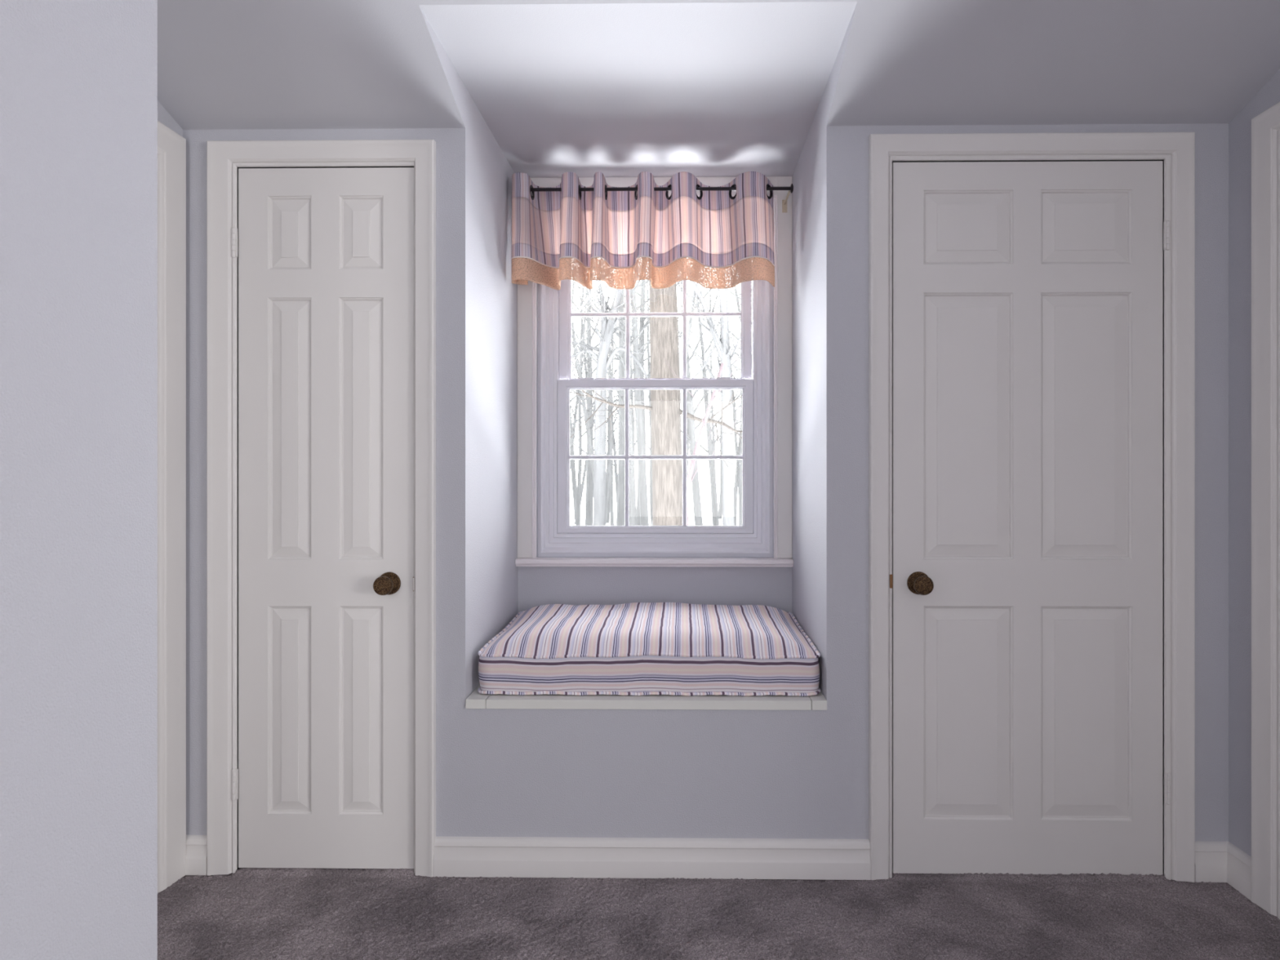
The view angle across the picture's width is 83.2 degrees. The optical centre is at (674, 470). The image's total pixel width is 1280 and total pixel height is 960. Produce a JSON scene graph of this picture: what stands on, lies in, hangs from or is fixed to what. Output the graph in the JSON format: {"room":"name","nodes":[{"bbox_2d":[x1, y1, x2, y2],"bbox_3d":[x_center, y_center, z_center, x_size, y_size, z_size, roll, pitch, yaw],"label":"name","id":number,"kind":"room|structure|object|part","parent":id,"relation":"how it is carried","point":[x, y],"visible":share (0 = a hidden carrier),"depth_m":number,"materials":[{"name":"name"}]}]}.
{"room":"hallway","nodes":[
{"label":"hallway","id":0,"kind":"room"},
{"bbox_2d":[0,0,157,959],"bbox_3d":[-0.834,-0.116,0.075,0.120,2.481,1.970,0,0,1],"label":"wall","id":1,"kind":"structure","parent":0,"point":[78,78],"depth_m":0.92,"materials":[{"name":"purple paint"}]},
{"bbox_2d":[157,101,182,137],"bbox_3d":[-1.446,-0.116,0.508,0.100,2.481,3.020,0,0,1],"label":"wall","id":2,"kind":"structure","parent":0,"point":[163,117],"depth_m":1.96,"materials":[{"name":"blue paint"}]},
{"bbox_2d":[157,120,186,892],"bbox_3d":[-1.401,0.101,1.548,0.076,2.046,0.914,0,0,1],"label":"door","id":3,"kind":"structure","parent":2,"relation":"in","point":[171,146],"depth_m":1.95,"materials":[{"name":"white paint"}]},
{"bbox_2d":[419,6,517,699],"bbox_3d":[-0.591,-0.166,2.225,0.020,1.807,1.138,0,0,1],"label":"wall","id":4,"kind":"structure","parent":0,"point":[491,294],"depth_m":2.21,"materials":[{"name":"purple paint"}]},
{"bbox_2d":[418,1,857,177],"bbox_3d":[-0.078,-1.084,2.244,1.065,0.030,1.188,0,0,1],"label":"ceiling","id":5,"kind":"structure","parent":0,"point":[701,89],"depth_m":1.97,"materials":[{"name":"grey paint"}]},
{"bbox_2d":[517,283,791,613],"bbox_3d":[-0.072,-0.166,2.718,1.005,1.807,0.160,0,0,1],"label":"wall","id":6,"kind":"structure","parent":0,"point":[770,586],"depth_m":2.64,"materials":[{"name":"purple paint"}]},
{"bbox_2d":[515,176,793,566],"bbox_3d":[-0.073,-0.359,2.686,1.003,1.418,0.185,0,0,1],"label":"window","id":7,"kind":"structure","parent":6,"relation":"in","point":[556,536],"depth_m":2.67,"materials":[{"name":"white paint"}]},
{"bbox_3d":[-0.074,0.336,2.616,1.003,0.027,0.045,0,0,1],"label":"sill","id":8,"kind":"part","parent":7,"relation":"part of","materials":[{"name":"white paint"}]},
{"bbox_3d":[-0.071,-0.333,2.716,0.869,1.308,0.124,0,0,1],"label":"frame","id":9,"kind":"part","parent":7,"relation":"part of","materials":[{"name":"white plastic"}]},
{"bbox_3d":[-0.074,-0.614,2.749,0.732,0.595,0.030,0,0,1],"label":"sash","id":10,"kind":"part","parent":7,"relation":"part of","materials":[{"name":"white plastic"}]},
{"bbox_3d":[-0.073,-0.051,2.713,0.735,0.577,0.030,0,0,1],"label":"sash","id":11,"kind":"part","parent":7,"relation":"part of","materials":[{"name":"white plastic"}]},
{"bbox_2d":[530,183,793,212],"bbox_3d":[-0.071,-0.964,2.555,0.966,0.056,0.138,0,0,1],"label":"curtain rod","id":12,"kind":"object","parent":7,"relation":"attached to","point":[791,188],"visible":0.46,"depth_m":2.50,"materials":[{"name":"brown metal"}]},
{"bbox_2d":[511,171,774,289],"bbox_3d":[-0.104,-0.826,2.502,0.916,0.366,0.141,0,0,1],"label":"window valance","id":13,"kind":"object","parent":12,"relation":"hanging from","point":[714,239],"visible":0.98,"depth_m":2.49,"materials":[{"name":"fabric"}]},
{"bbox_3d":[-0.104,-0.848,2.502,0.913,0.157,0.136,0,0,1],"label":"sheer panel","id":14,"kind":"part","parent":13,"relation":"part of","materials":[{"name":"fabric"}]},
{"bbox_3d":[-0.072,-0.976,2.501,0.952,0.012,0.012,0,0,1],"label":"rod","id":15,"kind":"part","parent":12,"relation":"part of","materials":[{"name":"brown metal"}]},
{"bbox_2d":[182,123,1228,875],"bbox_3d":[0.074,0.076,2.049,3.502,2.098,0.100,0,0,1],"label":"wall","id":16,"kind":"structure","parent":0,"point":[500,772],"depth_m":2.00,"materials":[{"name":"purple paint"}]},
{"bbox_2d":[185,835,206,875],"bbox_3d":[-1.339,1.073,2.007,0.078,0.102,0.020,0,0,1],"label":"baseboard","id":17,"kind":"structure","parent":16,"relation":"attached to","point":[196,845],"depth_m":2.00,"materials":[{"name":"white paint"}]},
{"bbox_2d":[206,139,435,876],"bbox_3d":[-0.983,0.105,2.012,0.634,2.039,0.110,0,0,1],"label":"door","id":18,"kind":"structure","parent":16,"relation":"in","point":[336,284],"depth_m":2.01,"materials":[{"name":"white paint"}]},
{"bbox_3d":[-1.078,0.672,2.021,0.106,0.565,0.008,0,0,1],"label":"panel","id":19,"kind":"part","parent":18,"relation":"part of","materials":[{"name":"white paint"}]},
{"bbox_3d":[-1.078,-0.116,2.021,0.106,0.715,0.008,0,0,1],"label":"panel","id":20,"kind":"part","parent":18,"relation":"part of","materials":[{"name":"white paint"}]},
{"bbox_3d":[-1.078,-0.665,2.021,0.106,0.189,0.008,0,0,1],"label":"panel","id":21,"kind":"part","parent":18,"relation":"part of","materials":[{"name":"white paint"}]},
{"bbox_3d":[-0.876,0.672,2.018,0.108,0.565,0.008,0,0,1],"label":"panel","id":22,"kind":"part","parent":18,"relation":"part of","materials":[{"name":"white paint"}]},
{"bbox_3d":[-0.876,-0.116,2.018,0.108,0.715,0.008,0,0,1],"label":"panel","id":23,"kind":"part","parent":18,"relation":"part of","materials":[{"name":"white paint"}]},
{"bbox_3d":[-0.876,-0.665,2.018,0.108,0.189,0.008,0,0,1],"label":"panel","id":24,"kind":"part","parent":18,"relation":"part of","materials":[{"name":"white paint"}]},
{"bbox_3d":[-0.797,0.316,1.984,0.052,0.052,0.057,0,0,1],"label":"knob","id":25,"kind":"part","parent":18,"relation":"part of","materials":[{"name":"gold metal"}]},
{"bbox_2d":[465,684,826,710],"bbox_3d":[-0.076,0.651,2.316,1.003,0.026,0.642,0,0,1],"label":"board","id":26,"kind":"object","parent":16,"relation":"attached to","point":[476,700],"visible":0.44,"depth_m":2.00,"materials":[{"name":"white paint"}]},
{"bbox_2d":[477,602,820,696],"bbox_3d":[-0.071,0.549,2.321,0.985,0.177,0.586,0,0,1],"label":"seat cushion","id":27,"kind":"object","parent":26,"relation":"on","point":[633,648],"visible":1,"depth_m":2.04,"materials":[{"name":"fabric"}]},
{"bbox_3d":[-0.069,0.651,2.316,0.902,0.026,0.642,0,0,1],"label":"lid","id":28,"kind":"part","parent":26,"relation":"part of","materials":[{"name":"white paint"}]},
{"bbox_2d":[433,836,870,879],"bbox_3d":[-0.064,1.073,1.991,1.203,0.102,0.020,0,0,1],"label":"baseboard","id":29,"kind":"structure","parent":16,"relation":"attached to","point":[455,856],"depth_m":1.99,"materials":[{"name":"white paint"}]},
{"bbox_2d":[868,132,1195,882],"bbox_3d":[0.979,0.100,1.988,0.884,2.047,0.110,0,0,1],"label":"door","id":30,"kind":"structure","parent":16,"relation":"in","point":[1015,415],"depth_m":1.99,"materials":[{"name":"white paint"}]},
{"bbox_3d":[0.597,0.307,1.993,0.007,0.038,0.020,0,0,1],"label":"strike plate","id":31,"kind":"part","parent":30,"relation":"part of","materials":[{"name":"gold metal"}]},
{"bbox_3d":[0.675,0.313,1.965,0.052,0.052,0.057,0,0,1],"label":"knob","id":32,"kind":"part","parent":30,"relation":"part of","materials":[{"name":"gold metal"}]},
{"bbox_3d":[0.813,0.672,1.997,0.230,0.575,0.008,0,0,1],"label":"panel","id":33,"kind":"part","parent":30,"relation":"part of","materials":[{"name":"white paint"}]},
{"bbox_3d":[0.813,-0.122,1.997,0.230,0.720,0.008,0,0,1],"label":"panel","id":34,"kind":"part","parent":30,"relation":"part of","materials":[{"name":"white paint"}]},
{"bbox_3d":[0.813,-0.672,1.997,0.230,0.189,0.008,0,0,1],"label":"panel","id":35,"kind":"part","parent":30,"relation":"part of","materials":[{"name":"white paint"}]},
{"bbox_3d":[1.137,0.672,1.993,0.233,0.575,0.008,0,0,1],"label":"panel","id":36,"kind":"part","parent":30,"relation":"part of","materials":[{"name":"white paint"}]},
{"bbox_3d":[1.137,-0.122,1.993,0.233,0.720,0.008,0,0,1],"label":"panel","id":37,"kind":"part","parent":30,"relation":"part of","materials":[{"name":"white paint"}]},
{"bbox_3d":[1.137,-0.672,1.993,0.233,0.189,0.008,0,0,1],"label":"panel","id":38,"kind":"part","parent":30,"relation":"part of","materials":[{"name":"white paint"}]},
{"bbox_2d":[1195,840,1228,882],"bbox_3d":[1.472,1.073,1.972,0.104,0.102,0.020,0,0,1],"label":"baseboard","id":39,"kind":"structure","parent":16,"relation":"attached to","point":[1211,857],"depth_m":1.97,"materials":[{"name":"white paint"}]},
{"bbox_2d":[157,867,1279,959],"bbox_3d":[1.395,1.121,-0.282,5.703,0.020,4.671,0,0,1],"label":"floor","id":40,"kind":"structure","parent":0,"point":[247,913],"depth_m":1.81,"materials":[{"name":"grey carpet"}]},
{"bbox_2d":[157,0,1279,129],"bbox_3d":[1.395,-1.145,-0.317,5.702,0.383,4.600,0,0,1],"label":"ceiling","id":41,"kind":"structure","parent":0,"point":[223,64],"depth_m":1.80,"materials":[{"name":"grey paint"}]},
{"bbox_2d":[791,3,857,700],"bbox_3d":[0.434,-0.166,2.213,0.020,1.807,1.138,0,0,1],"label":"wall","id":42,"kind":"structure","parent":0,"point":[809,570],"depth_m":2.23,"materials":[{"name":"purple paint"}]},
{"bbox_2d":[1228,69,1279,856],"bbox_3d":[1.567,-0.116,1.411,0.100,2.481,1.140,0,0,1],"label":"wall","id":43,"kind":"structure","parent":0,"point":[1240,127],"depth_m":1.94,"materials":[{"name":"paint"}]},
{"bbox_2d":[1226,841,1251,900],"bbox_3d":[1.514,1.073,1.930,0.020,0.102,0.103,0,0,1],"label":"baseboard","id":44,"kind":"structure","parent":43,"relation":"attached to","point":[1238,862],"depth_m":1.92,"materials":[{"name":"white paint"}]},
{"bbox_2d":[1251,102,1279,919],"bbox_3d":[1.535,0.103,1.412,0.076,2.041,0.936,0,0,1],"label":"door","id":45,"kind":"structure","parent":43,"relation":"in","point":[1265,126],"depth_m":1.83,"materials":[{"name":"white paint"}]},
{"label":"outside","id":46,"kind":"structure","parent":0,"visible":0},
{"bbox_2d":[661,317,742,525],"bbox_3d":[0.724,1.024,8.043,1.745,6.324,1.452,0,0,38],"label":"sapling","id":47,"kind":"object","parent":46,"point":[689,479],"visible":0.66,"depth_m":7.98,"materials":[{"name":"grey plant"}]},
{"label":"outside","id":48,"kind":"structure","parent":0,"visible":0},
{"bbox_2d":[569,484,738,525],"bbox_3d":[1.296,4.113,104.492,260.000,0.393,190.000,0,0,1],"label":"snow ground","id":49,"kind":"structure","parent":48,"point":[704,490],"depth_m":81.78,"materials":[{"name":"white snow"}]},
{"bbox_2d":[569,321,586,440],"bbox_3d":[-8.955,-4.480,55.408,6.568,17.560,6.350,0,0,-1],"label":"bare tree","id":50,"kind":"object","parent":49,"relation":"on","point":[576,322],"visible":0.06,"depth_m":55.73,"materials":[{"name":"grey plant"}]},
{"bbox_2d":[571,297,597,324],"bbox_3d":[-4.928,-5.117,21.739,7.380,18.902,5.717,0,0,25],"label":"bare tree","id":51,"kind":"object","parent":49,"relation":"on","point":[593,297],"visible":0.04,"depth_m":22.68,"materials":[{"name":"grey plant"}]},
{"bbox_2d":[571,280,608,368],"bbox_3d":[-3.605,-4.053,16.387,6.288,16.791,5.945,0,0,-24],"label":"bare tree","id":52,"kind":"object","parent":49,"relation":"on","point":[594,289],"visible":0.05,"depth_m":15.55,"materials":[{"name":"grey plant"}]},
{"bbox_2d":[570,293,614,420],"bbox_3d":[-9.370,-6.992,61.666,8.690,22.684,8.427,0,0,-41],"label":"bare tree","id":53,"kind":"object","parent":49,"relation":"on","point":[574,294],"visible":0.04,"depth_m":62.05,"materials":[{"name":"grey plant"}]},
{"bbox_2d":[569,300,617,447],"bbox_3d":[-3.227,-2.764,20.525,5.007,14.143,5.296,0,0,-45],"label":"bare tree","id":54,"kind":"object","parent":49,"relation":"on","point":[575,300],"visible":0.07,"depth_m":20.70,"materials":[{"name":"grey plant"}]},
{"bbox_2d":[569,288,618,474],"bbox_3d":[-4.655,-3.922,36.354,6.122,16.506,5.478,0,0,-13],"label":"bare tree","id":55,"kind":"object","parent":49,"relation":"on","point":[575,414],"visible":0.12,"depth_m":36.80,"materials":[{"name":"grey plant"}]},
{"bbox_2d":[573,292,618,524],"bbox_3d":[-5.523,-5.330,55.385,6.437,19.394,7.193,0,0,44],"label":"bare tree","id":56,"kind":"object","parent":49,"relation":"on","point":[584,467],"visible":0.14,"depth_m":55.55,"materials":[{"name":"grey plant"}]},
{"bbox_2d":[570,281,623,479],"bbox_3d":[-3.765,-3.181,25.795,5.558,14.987,4.974,0,0,-39],"label":"bare tree","id":57,"kind":"object","parent":49,"relation":"on","point":[582,398],"visible":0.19,"depth_m":25.48,"materials":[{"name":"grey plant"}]},
{"bbox_2d":[569,280,632,518],"bbox_3d":[-8.111,-7.359,61.479,9.999,23.473,8.117,0,0,0],"label":"bare tree","id":58,"kind":"object","parent":49,"relation":"on","point":[573,463],"visible":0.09,"depth_m":60.62,"materials":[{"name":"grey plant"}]},
{"bbox_2d":[569,285,633,455],"bbox_3d":[-5.213,-3.862,41.560,5.805,16.398,6.141,0,0,26],"label":"bare tree","id":59,"kind":"object","parent":49,"relation":"on","point":[593,286],"visible":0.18,"depth_m":41.23,"materials":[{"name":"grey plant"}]},
{"bbox_2d":[569,283,634,525],"bbox_3d":[-5.070,-4.513,37.664,6.594,17.628,6.374,0,0,26],"label":"bare tree","id":60,"kind":"object","parent":49,"relation":"on","point":[580,435],"visible":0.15,"depth_m":37.96,"materials":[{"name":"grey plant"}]},
{"bbox_2d":[569,335,635,524],"bbox_3d":[-5.651,-4.973,55.809,7.922,18.596,6.431,0,0,5],"label":"bare tree","id":61,"kind":"object","parent":49,"relation":"on","point":[608,464],"visible":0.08,"depth_m":56.18,"materials":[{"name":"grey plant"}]},
{"bbox_2d":[569,330,646,506],"bbox_3d":[-4.380,-3.114,48.083,5.262,14.862,5.566,0,0,23],"label":"bare tree","id":62,"kind":"object","parent":49,"relation":"on","point":[614,443],"visible":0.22,"depth_m":47.84,"materials":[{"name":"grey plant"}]},
{"bbox_2d":[571,280,649,525],"bbox_3d":[-4.204,-7.306,40.764,9.128,23.378,7.071,0,0,5],"label":"bare tree","id":63,"kind":"object","parent":49,"relation":"on","point":[589,482],"visible":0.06,"depth_m":40.07,"materials":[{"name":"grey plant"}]},
{"bbox_2d":[571,280,650,525],"bbox_3d":[-1.762,-0.941,17.088,3.755,9.608,1.816,0,0,1],"label":"forked tree","id":64,"kind":"object","parent":49,"relation":"on","point":[607,326],"visible":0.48,"depth_m":16.93,"materials":[{"name":"grey plant"}]},
{"bbox_2d":[571,280,650,525],"bbox_3d":[-1.355,-4.503,21.683,4.819,17.703,6.051,0,0,-8],"label":"bare tree","id":65,"kind":"object","parent":49,"relation":"on","point":[633,508],"visible":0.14,"depth_m":22.11,"materials":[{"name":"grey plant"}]},
{"bbox_2d":[583,296,638,523],"bbox_3d":[-4.648,-4.877,57.602,5.568,18.410,7.188,0,0,-39],"label":"bare tree","id":66,"kind":"object","parent":49,"relation":"on","point":[617,424],"visible":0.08,"depth_m":57.47,"materials":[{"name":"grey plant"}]},
{"bbox_2d":[594,288,647,525],"bbox_3d":[-4.516,-4.928,54.790,6.887,18.569,6.163,0,0,39],"label":"bare tree","id":67,"kind":"object","parent":49,"relation":"on","point":[611,511],"visible":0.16,"depth_m":53.27,"materials":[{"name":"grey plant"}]},
{"bbox_2d":[592,280,648,455],"bbox_3d":[-3.145,-4.248,48.189,5.179,17.124,6.686,0,0,10],"label":"bare tree","id":68,"kind":"object","parent":49,"relation":"on","point":[634,442],"visible":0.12,"depth_m":47.67,"materials":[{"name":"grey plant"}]},
{"bbox_2d":[571,280,681,525],"bbox_3d":[-1.664,-7.327,32.352,9.144,23.421,7.084,0,0,22],"label":"bare tree","id":69,"kind":"object","parent":49,"relation":"on","point":[620,485],"visible":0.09,"depth_m":31.83,"materials":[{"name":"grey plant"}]},
{"bbox_2d":[571,280,738,525],"bbox_3d":[-1.489,-7.410,27.950,8.806,23.541,8.512,0,0,5],"label":"bare tree","id":70,"kind":"object","parent":49,"relation":"on","point":[643,501],"visible":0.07,"depth_m":27.29,"materials":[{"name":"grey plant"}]},
{"bbox_2d":[569,280,742,525],"bbox_3d":[-0.153,-2.276,10.447,3.888,13.000,2.941,0,0,-9],"label":"tree","id":71,"kind":"object","parent":49,"relation":"on","point":[666,411],"visible":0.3,"depth_m":10.80,"materials":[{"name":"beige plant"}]},
{"bbox_2d":[610,280,702,525],"bbox_3d":[-1.655,-4.644,41.486,6.150,17.994,4.899,0,0,41],"label":"bare tree","id":72,"kind":"object","parent":49,"relation":"on","point":[647,284],"visible":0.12,"depth_m":41.16,"materials":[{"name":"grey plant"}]},
{"bbox_2d":[617,280,715,525],"bbox_3d":[-0.898,-7.305,34.111,7.070,23.377,9.127,0,0,-13],"label":"bare tree","id":73,"kind":"object","parent":49,"relation":"on","point":[641,342],"visible":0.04,"depth_m":34.37,"materials":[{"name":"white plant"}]},
{"bbox_2d":[606,280,740,525],"bbox_3d":[0.189,-4.657,29.431,6.383,18.030,6.752,0,0,17],"label":"bare tree","id":74,"kind":"object","parent":49,"relation":"on","point":[695,484],"visible":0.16,"depth_m":29.27,"materials":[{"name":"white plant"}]},
{"bbox_2d":[651,281,697,525],"bbox_3d":[1.160,-5.518,15.210,7.336,19.779,6.564,0,0,-34],"label":"bare tree","id":75,"kind":"object","parent":49,"relation":"on","point":[689,309],"visible":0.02,"depth_m":15.62,"materials":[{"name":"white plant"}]},
{"bbox_2d":[646,285,740,525],"bbox_3d":[1.400,-3.960,33.773,6.216,16.599,5.877,0,0,-22],"label":"bare tree","id":76,"kind":"object","parent":49,"relation":"on","point":[715,519],"visible":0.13,"depth_m":33.23,"materials":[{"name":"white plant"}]},
{"bbox_2d":[676,284,717,477],"bbox_3d":[0.774,-4.840,46.538,5.008,18.396,6.288,0,0,-1],"label":"bare tree","id":77,"kind":"object","parent":49,"relation":"on","point":[687,420],"visible":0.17,"depth_m":45.95,"materials":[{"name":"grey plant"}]},
{"bbox_2d":[678,284,740,371],"bbox_3d":[4.280,-5.670,30.771,7.656,19.987,7.425,0,0,-7],"label":"bare tree","id":78,"kind":"object","parent":49,"relation":"on","point":[738,284],"visible":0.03,"depth_m":31.77,"materials":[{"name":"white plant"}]},
{"bbox_2d":[679,288,740,493],"bbox_3d":[3.183,-5.249,42.166,7.327,19.128,7.106,0,0,-36],"label":"bare tree","id":79,"kind":"object","parent":49,"relation":"on","point":[731,370],"visible":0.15,"depth_m":42.33,"materials":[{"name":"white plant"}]},
{"bbox_2d":[678,287,742,437],"bbox_3d":[2.052,-3.714,19.316,5.498,16.084,4.379,0,0,-22],"label":"bare tree","id":80,"kind":"object","parent":49,"relation":"on","point":[728,290],"visible":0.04,"depth_m":19.49,"materials":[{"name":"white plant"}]},
{"bbox_2d":[681,285,740,408],"bbox_3d":[4.296,-7.135,41.237,8.991,23.029,6.965,0,0,21],"label":"bare tree","id":81,"kind":"object","parent":49,"relation":"on","point":[739,286],"visible":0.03,"depth_m":41.45,"materials":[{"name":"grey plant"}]},
{"bbox_2d":[686,280,740,525],"bbox_3d":[1.077,-1.225,15.020,1.984,10.361,2.008,0,0,38],"label":"forked tree","id":82,"kind":"object","parent":49,"relation":"on","point":[722,344],"visible":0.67,"depth_m":14.91,"materials":[{"name":"grey plant"}]},
{"bbox_2d":[690,318,738,475],"bbox_3d":[2.822,-4.735,58.475,6.214,18.180,4.949,0,0,45],"label":"bare tree","id":83,"kind":"object","parent":49,"relation":"on","point":[713,435],"visible":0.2,"depth_m":58.16,"materials":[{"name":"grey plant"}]},
{"bbox_2d":[691,317,739,395],"bbox_3d":[7.013,-8.486,57.786,9.858,25.734,9.560,0,0,-11],"label":"bare tree","id":84,"kind":"object","parent":49,"relation":"on","point":[718,317],"visible":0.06,"depth_m":58.12,"materials":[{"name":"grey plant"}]},
{"bbox_2d":[691,289,740,325],"bbox_3d":[3.405,-6.727,18.389,8.284,22.145,8.008,0,0,44],"label":"bare tree","id":85,"kind":"object","parent":49,"relation":"on","point":[732,290],"visible":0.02,"depth_m":19.88,"materials":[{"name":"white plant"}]},
{"bbox_2d":[697,298,740,525],"bbox_3d":[3.853,-4.247,39.426,6.178,17.085,6.391,0,0,42],"label":"bare tree","id":86,"kind":"object","parent":49,"relation":"on","point":[736,475],"visible":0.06,"depth_m":39.49,"materials":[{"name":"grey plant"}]},
{"bbox_2d":[704,307,740,519],"bbox_3d":[4.391,-4.903,60.066,5.584,18.465,7.209,0,0,5],"label":"bare tree","id":87,"kind":"object","parent":49,"relation":"on","point":[720,507],"visible":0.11,"depth_m":60.36,"materials":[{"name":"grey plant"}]},
{"bbox_2d":[733,284,742,525],"bbox_3d":[2.757,-7.602,23.302,9.365,23.986,7.254,0,0,0],"label":"bare tree","id":88,"kind":"object","parent":49,"relation":"on","point":[735,291],"visible":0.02,"depth_m":22.64,"materials":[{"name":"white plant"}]}
]}

